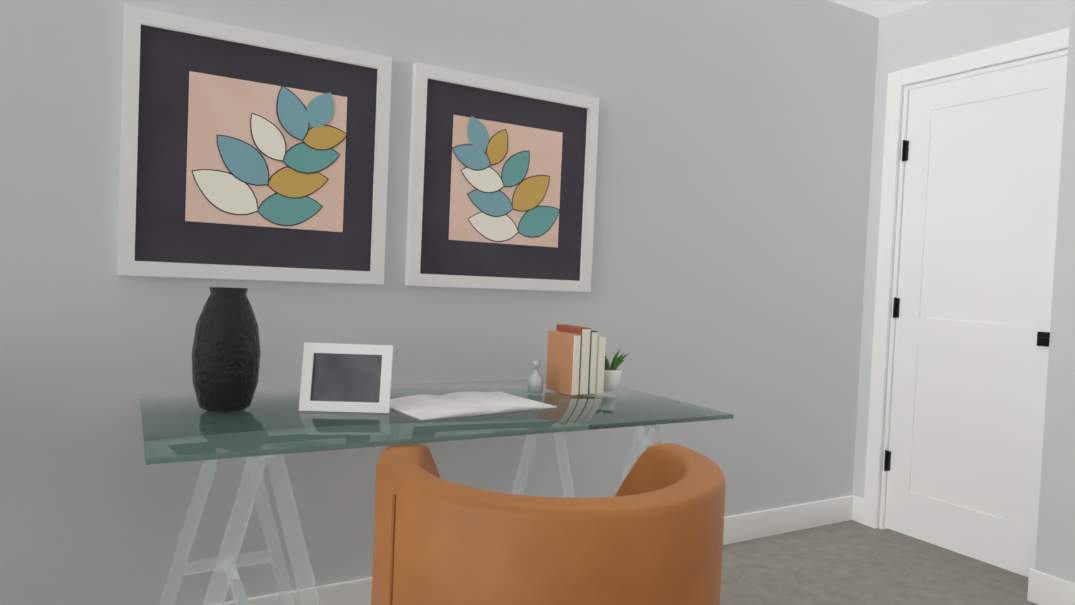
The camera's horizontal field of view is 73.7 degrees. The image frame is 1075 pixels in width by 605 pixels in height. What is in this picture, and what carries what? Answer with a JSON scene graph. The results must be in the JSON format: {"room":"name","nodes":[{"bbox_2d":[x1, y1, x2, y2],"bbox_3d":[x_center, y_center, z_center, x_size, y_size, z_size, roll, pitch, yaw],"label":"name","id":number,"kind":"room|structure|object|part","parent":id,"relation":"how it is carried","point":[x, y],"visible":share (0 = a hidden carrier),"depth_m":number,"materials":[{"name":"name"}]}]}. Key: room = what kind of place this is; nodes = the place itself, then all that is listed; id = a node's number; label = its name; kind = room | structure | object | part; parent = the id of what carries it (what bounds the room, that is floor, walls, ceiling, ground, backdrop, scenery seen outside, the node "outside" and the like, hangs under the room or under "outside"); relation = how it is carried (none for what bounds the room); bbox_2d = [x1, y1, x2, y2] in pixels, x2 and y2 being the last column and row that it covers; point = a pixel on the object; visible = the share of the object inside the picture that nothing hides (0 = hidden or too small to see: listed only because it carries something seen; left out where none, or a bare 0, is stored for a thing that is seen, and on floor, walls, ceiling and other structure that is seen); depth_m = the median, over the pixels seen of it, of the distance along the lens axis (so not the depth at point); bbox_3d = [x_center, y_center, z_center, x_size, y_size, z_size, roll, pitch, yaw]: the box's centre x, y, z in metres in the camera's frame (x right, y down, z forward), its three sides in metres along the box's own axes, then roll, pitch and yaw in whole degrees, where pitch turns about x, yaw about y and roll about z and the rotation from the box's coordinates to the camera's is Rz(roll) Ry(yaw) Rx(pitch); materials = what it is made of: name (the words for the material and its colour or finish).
{"room":"home office","nodes":[
{"label":"home office","id":0,"kind":"room"},
{"bbox_2d":[0,0,878,604],"bbox_3d":[-0.175,-0.202,2.550,4.250,2.440,0.120,1,2,-30],"label":"wall","id":1,"kind":"structure","parent":0,"point":[732,200],"depth_m":2.45,"materials":[{"name":"grey paint"}]},
{"bbox_2d":[117,4,391,284],"bbox_3d":[-0.796,-0.423,2.095,0.730,0.715,0.030,1,2,-30],"label":"picture frame","id":2,"kind":"object","parent":1,"relation":"attached to","point":[248,154],"visible":1,"depth_m":2.07,"materials":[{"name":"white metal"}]},
{"bbox_2d":[405,62,598,291],"bbox_3d":[-0.102,-0.405,2.493,0.710,0.715,0.030,1,2,-30],"label":"picture frame","id":3,"kind":"object","parent":1,"relation":"attached to","point":[502,184],"visible":1,"depth_m":2.47,"materials":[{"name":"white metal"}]},
{"bbox_2d":[211,495,852,604],"bbox_3d":[-0.243,0.959,2.496,4.130,0.120,0.015,1,2,-30],"label":"baseboard","id":4,"kind":"structure","parent":1,"relation":"attached to","point":[759,524],"depth_m":3.16,"materials":[{"name":"white"}]},
{"bbox_2d":[720,520,1037,604],"bbox_3d":[0.864,1.173,0.554,4.370,0.100,4.740,1,2,-30],"label":"floor","id":5,"kind":"structure","parent":0,"point":[850,562],"depth_m":2.85,"materials":[{"name":"carpet"}]},
{"bbox_2d":[139,379,733,604],"bbox_3d":[-0.281,0.653,1.993,1.450,0.747,0.760,1,2,-30],"label":"desk","id":6,"kind":"object","parent":5,"relation":"on","point":[183,426],"visible":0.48,"depth_m":1.74,"materials":[{"name":"glass"}]},
{"bbox_2d":[192,287,260,412],"bbox_3d":[-0.762,0.114,1.759,0.156,0.300,0.156,1,2,-30],"label":"vase","id":7,"kind":"object","parent":6,"relation":"on","point":[226,353],"visible":1,"depth_m":1.70,"materials":[{"name":"black ceramic"}]},
{"bbox_2d":[299,342,392,412],"bbox_3d":[-0.482,0.189,1.829,0.220,0.170,0.093,2,2,-5],"label":"framed picture","id":8,"kind":"object","parent":6,"relation":"on","point":[335,377],"visible":1,"depth_m":1.81,"materials":[{"name":"white wood"}]},
{"bbox_2d":[390,392,556,420],"bbox_3d":[-0.198,0.276,1.975,0.420,0.012,0.280,1,2,-38],"label":"open magazine","id":9,"kind":"object","parent":6,"relation":"on","point":[449,405],"visible":0.94,"depth_m":1.93,"materials":[{"name":"paper"}]},
{"bbox_2d":[528,360,543,393],"bbox_3d":[-0.005,0.233,2.244,0.048,0.100,0.048,1,2,-30],"label":"bottle","id":10,"kind":"object","parent":6,"relation":"on","point":[535,381],"visible":0.98,"depth_m":2.23,"materials":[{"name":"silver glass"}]},
{"bbox_2d":[546,324,605,395],"bbox_3d":[0.124,0.181,2.306,0.122,0.210,0.155,1,2,-30],"label":"books","id":11,"kind":"object","parent":6,"relation":"on","point":[575,360],"visible":1,"depth_m":2.25,"materials":[{"name":"brown paper"}]},
{"bbox_2d":[603,349,628,391],"bbox_3d":[0.233,0.221,2.370,0.112,0.136,0.118,1,2,-30],"label":"succulent plant","id":12,"kind":"object","parent":6,"relation":"on","point":[612,375],"visible":0.75,"depth_m":2.32,"materials":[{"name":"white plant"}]},
{"bbox_2d":[371,443,725,604],"bbox_3d":[0.012,0.690,1.529,0.720,0.735,0.720,2,2,-10],"label":"barrel chair","id":13,"kind":"object","parent":5,"relation":"on","point":[651,532],"visible":0.98,"depth_m":1.21,"materials":[{"name":"brown leather"}]},
{"bbox_2d":[829,0,931,17],"bbox_3d":[0.972,-1.363,0.479,4.370,0.100,4.740,1,2,-30],"label":"ceiling","id":14,"kind":"structure","parent":0,"point":[879,8],"depth_m":3.31,"materials":[{"name":"white paint"}]},
{"bbox_2d":[852,0,1070,528],"bbox_3d":[1.867,-0.131,3.138,0.120,2.440,0.890,1,2,-30],"label":"wall","id":15,"kind":"structure","parent":0,"point":[938,30],"depth_m":3.31,"materials":[{"name":"grey paint"}]},
{"bbox_2d":[852,495,863,522],"bbox_3d":[1.558,1.007,3.490,0.015,0.120,0.080,1,2,-30],"label":"baseboard","id":16,"kind":"structure","parent":15,"relation":"attached to","point":[857,509],"depth_m":3.48,"materials":[{"name":"white"}]},
{"bbox_2d":[862,28,1068,529],"bbox_3d":[1.891,0.014,3.073,0.138,2.155,0.890,1,2,-30],"label":"door frame","id":17,"kind":"structure","parent":15,"relation":"attached to","point":[897,81],"depth_m":3.37,"materials":[{"name":"white wood"}]},
{"bbox_2d":[882,56,1067,576],"bbox_3d":[1.867,0.055,3.073,0.154,2.047,0.718,1,2,-30],"label":"closet door","id":18,"kind":"structure","parent":15,"relation":"in","point":[972,303],"depth_m":3.05,"materials":[{"name":"white painted wood"},{"name":"black metal hardware"}]},
{"bbox_3d":[2.015,0.145,2.811,0.154,0.056,0.078,1,2,-30],"label":"handle","id":19,"kind":"part","parent":18,"relation":"part of","materials":[{"name":"black metal"}]},
{"bbox_2d":[1035,0,1071,564],"bbox_3d":[1.963,-0.113,2.658,0.190,2.440,0.001,1,2,-30],"label":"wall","id":20,"kind":"structure","parent":0,"point":[1052,294],"depth_m":2.61,"materials":[{"name":"grey paint"}]},
{"bbox_2d":[1035,0,1074,582],"bbox_3d":[2.096,-0.098,2.354,0.120,2.440,0.660,1,2,-30],"label":"wall","id":21,"kind":"structure","parent":0,"point":[1055,553],"depth_m":2.58,"materials":[{"name":"grey paint"}]},
{"bbox_2d":[1027,569,1074,604],"bbox_3d":[1.967,1.056,2.391,0.015,0.120,0.605,1,2,-30],"label":"baseboard","id":22,"kind":"structure","parent":21,"relation":"attached to","point":[1045,589],"depth_m":2.59,"materials":[{"name":"white"}]}
]}

